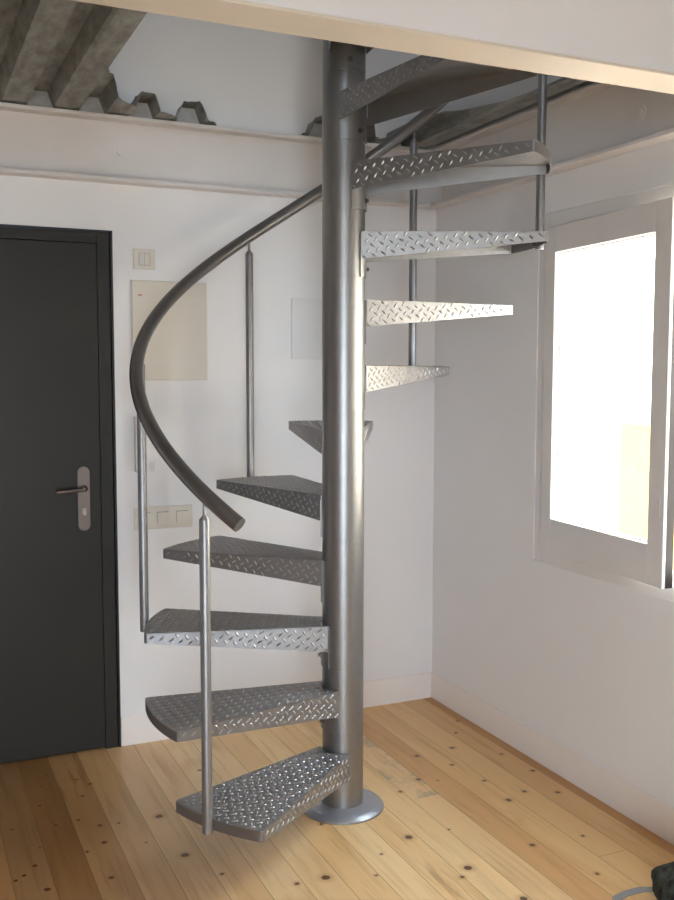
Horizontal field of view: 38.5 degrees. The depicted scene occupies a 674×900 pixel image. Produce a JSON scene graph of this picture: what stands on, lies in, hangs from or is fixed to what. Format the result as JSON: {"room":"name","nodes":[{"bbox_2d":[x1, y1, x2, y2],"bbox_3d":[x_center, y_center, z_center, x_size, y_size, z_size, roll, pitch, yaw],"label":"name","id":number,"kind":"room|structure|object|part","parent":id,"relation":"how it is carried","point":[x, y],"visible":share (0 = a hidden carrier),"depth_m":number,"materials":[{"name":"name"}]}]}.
{"room":"loft apartment","nodes":[
{"label":"loft apartment","id":0,"kind":"room"},
{"bbox_2d":[0,12,436,745],"bbox_3d":[-2.703,-1.249,3.197,6.804,5.100,0.320,-2,5,-24],"label":"wall","id":1,"kind":"structure","parent":0,"point":[241,77],"depth_m":4.14,"materials":[{"name":"paint"}]},
{"bbox_2d":[0,224,120,763],"bbox_3d":[-1.367,0.197,3.761,1.006,2.128,0.139,-2,5,-24],"label":"door","id":2,"kind":"structure","parent":1,"relation":"in","point":[60,651],"depth_m":3.86,"materials":[{"name":"paint"}]},
{"bbox_3d":[-1.058,0.160,3.853,0.129,0.030,0.056,-2,5,-24],"label":"handle","id":3,"kind":"part","parent":2,"relation":"part of","materials":[{"name":"silver metal"}]},
{"bbox_3d":[-1.023,0.197,3.904,0.048,0.262,0.005,-2,5,-24],"label":"handle plate","id":4,"kind":"part","parent":2,"relation":"part of","materials":[{"name":"silver metal"}]},
{"bbox_2d":[133,249,154,269],"bbox_3d":[-0.784,-0.776,3.929,0.089,0.081,0.012,-2,5,-24],"label":"light switch","id":5,"kind":"object","parent":1,"relation":"attached to","point":[142,258],"visible":1,"depth_m":3.92,"materials":[{"name":"beige plastic"}]},
{"bbox_2d":[134,416,155,472],"bbox_3d":[-0.789,-0.024,3.973,0.088,0.232,0.040,-2,5,-24],"label":"intercom","id":6,"kind":"object","parent":1,"relation":"attached to","point":[150,449],"visible":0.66,"depth_m":3.98,"materials":[{"name":"paint"}]},
{"bbox_2d":[134,504,191,529],"bbox_3d":[-0.728,0.280,4.041,0.243,0.095,0.013,-2,5,-24],"label":"wall switch plate","id":7,"kind":"object","parent":1,"relation":"attached to","point":[173,516],"visible":0.83,"depth_m":4.04,"materials":[{"name":"beige plastic"}]},
{"bbox_2d":[130,279,207,379],"bbox_3d":[-0.692,-0.493,3.994,0.318,0.408,0.013,-2,5,-24],"label":"wall panel","id":8,"kind":"object","parent":1,"relation":"attached to","point":[177,347],"visible":0.83,"depth_m":4.00,"materials":[{"name":"beige plastic"}]},
{"bbox_2d":[0,102,442,209],"bbox_3d":[-2.477,-1.130,3.095,6.483,0.255,0.070,-2,5,-24],"label":"steel beam","id":9,"kind":"structure","parent":1,"relation":"attached to","point":[36,141],"depth_m":3.91,"materials":[{"name":"metal"}]},
{"bbox_2d":[0,0,585,148],"bbox_3d":[-2.057,-1.231,2.281,6.381,0.074,1.877,-2,5,-24],"label":"ceiling","id":10,"kind":"structure","parent":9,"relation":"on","point":[60,54],"depth_m":3.32,"materials":[{"name":"grey metal"}]},
{"bbox_2d":[121,672,430,745],"bbox_3d":[-0.224,1.156,4.348,1.488,0.125,0.005,-2,5,-24],"label":"baseboard","id":11,"kind":"structure","parent":1,"relation":"attached to","point":[136,729],"depth_m":4.53,"materials":[{"name":"paint"}]},
{"bbox_2d":[291,298,321,358],"bbox_3d":[-0.107,-0.533,4.261,0.200,0.265,0.006,-2,5,-24],"label":"wall plate","id":12,"kind":"object","parent":1,"relation":"attached to","point":[306,313],"visible":0.56,"depth_m":4.25,"materials":[{"name":"grey plastic"}]},
{"bbox_2d":[0,697,673,899],"bbox_3d":[-1.296,1.576,0.706,7.124,0.120,6.427,-2,5,-24],"label":"floor","id":13,"kind":"structure","parent":0,"point":[466,814],"depth_m":3.29,"materials":[{"name":"brown wood"}]},
{"bbox_2d":[129,39,550,841],"bbox_3d":[0.023,-0.550,3.343,1.458,3.690,1.457,-2,5,-24],"label":"spiral staircase","id":14,"kind":"structure","parent":13,"relation":"on","point":[324,783],"depth_m":3.31,"materials":[{"name":"metal"}]},
{"bbox_3d":[0.023,-1.109,3.298,1.460,2.588,1.460,-2,5,-24],"label":"handrail","id":15,"kind":"part","parent":14,"relation":"part of","materials":[{"name":"grey metal"}]},
{"bbox_2d":[612,861,673,899],"bbox_3d":[0.993,1.267,2.803,0.361,0.159,0.220,4,6,40],"label":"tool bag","id":16,"kind":"object","parent":13,"relation":"on","point":[662,876],"visible":1,"depth_m":2.80,"materials":[{"name":"fabric"}]},
{"bbox_2d":[432,75,673,807],"bbox_3d":[1.804,-1.137,1.897,0.320,5.100,6.427,-2,5,-24],"label":"wall","id":17,"kind":"structure","parent":0,"point":[584,662],"depth_m":3.92,"materials":[{"name":"paint"}]},
{"bbox_2d":[72,0,673,93],"bbox_3d":[-1.690,-0.874,1.380,6.483,0.008,0.127,-2,5,-24],"label":"trim","id":18,"kind":"structure","parent":17,"relation":"attached to","point":[239,13],"depth_m":2.19,"materials":[{"name":"beige paint"}]},
{"bbox_2d":[241,0,673,72],"bbox_3d":[-1.690,-1.002,1.370,6.483,0.250,0.124,-2,5,-24],"label":"ceiling","id":19,"kind":"structure","parent":17,"relation":"attached to","point":[637,33],"depth_m":2.30,"materials":[{"name":"paint"}]},
{"bbox_2d":[431,82,673,207],"bbox_3d":[0.831,-1.165,3.569,0.070,0.255,1.802,-2,5,-24],"label":"steel beam","id":20,"kind":"structure","parent":17,"relation":"attached to","point":[594,122],"depth_m":3.48,"materials":[{"name":"metal"}]},
{"bbox_2d":[431,672,673,844],"bbox_3d":[1.653,1.348,2.033,0.005,0.125,5.787,-2,5,-24],"label":"baseboard","id":21,"kind":"structure","parent":17,"relation":"attached to","point":[646,810],"depth_m":3.73,"materials":[{"name":"paint"}]},
{"bbox_2d":[534,184,673,600],"bbox_3d":[1.203,-0.180,3.248,0.421,1.380,1.394,-2,5,-24],"label":"window","id":22,"kind":"structure","parent":17,"relation":"in","point":[643,565],"depth_m":3.38,"materials":[{"name":"paint"}]},
{"label":"outside","id":23,"kind":"structure","parent":0,"visible":0},
{"bbox_3d":[1.672,4.678,0.119,28.000,0.200,36.000,-2,5,-24],"label":"street","id":24,"kind":"object","parent":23,"visible":0},
{"bbox_2d":[597,235,673,569],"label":"building outside window","id":25,"kind":"structure","parent":24,"relation":"on","point":[628,266],"depth_m":11.48,"materials":[{"name":"white"}]},
{"bbox_3d":[3.710,1.700,11.066,0.060,3.950,1.420,-2,5,-24],"label":"ochre panel","id":26,"kind":"part","parent":25,"relation":"part of","materials":[{"name":"yellow paint"}]}
]}

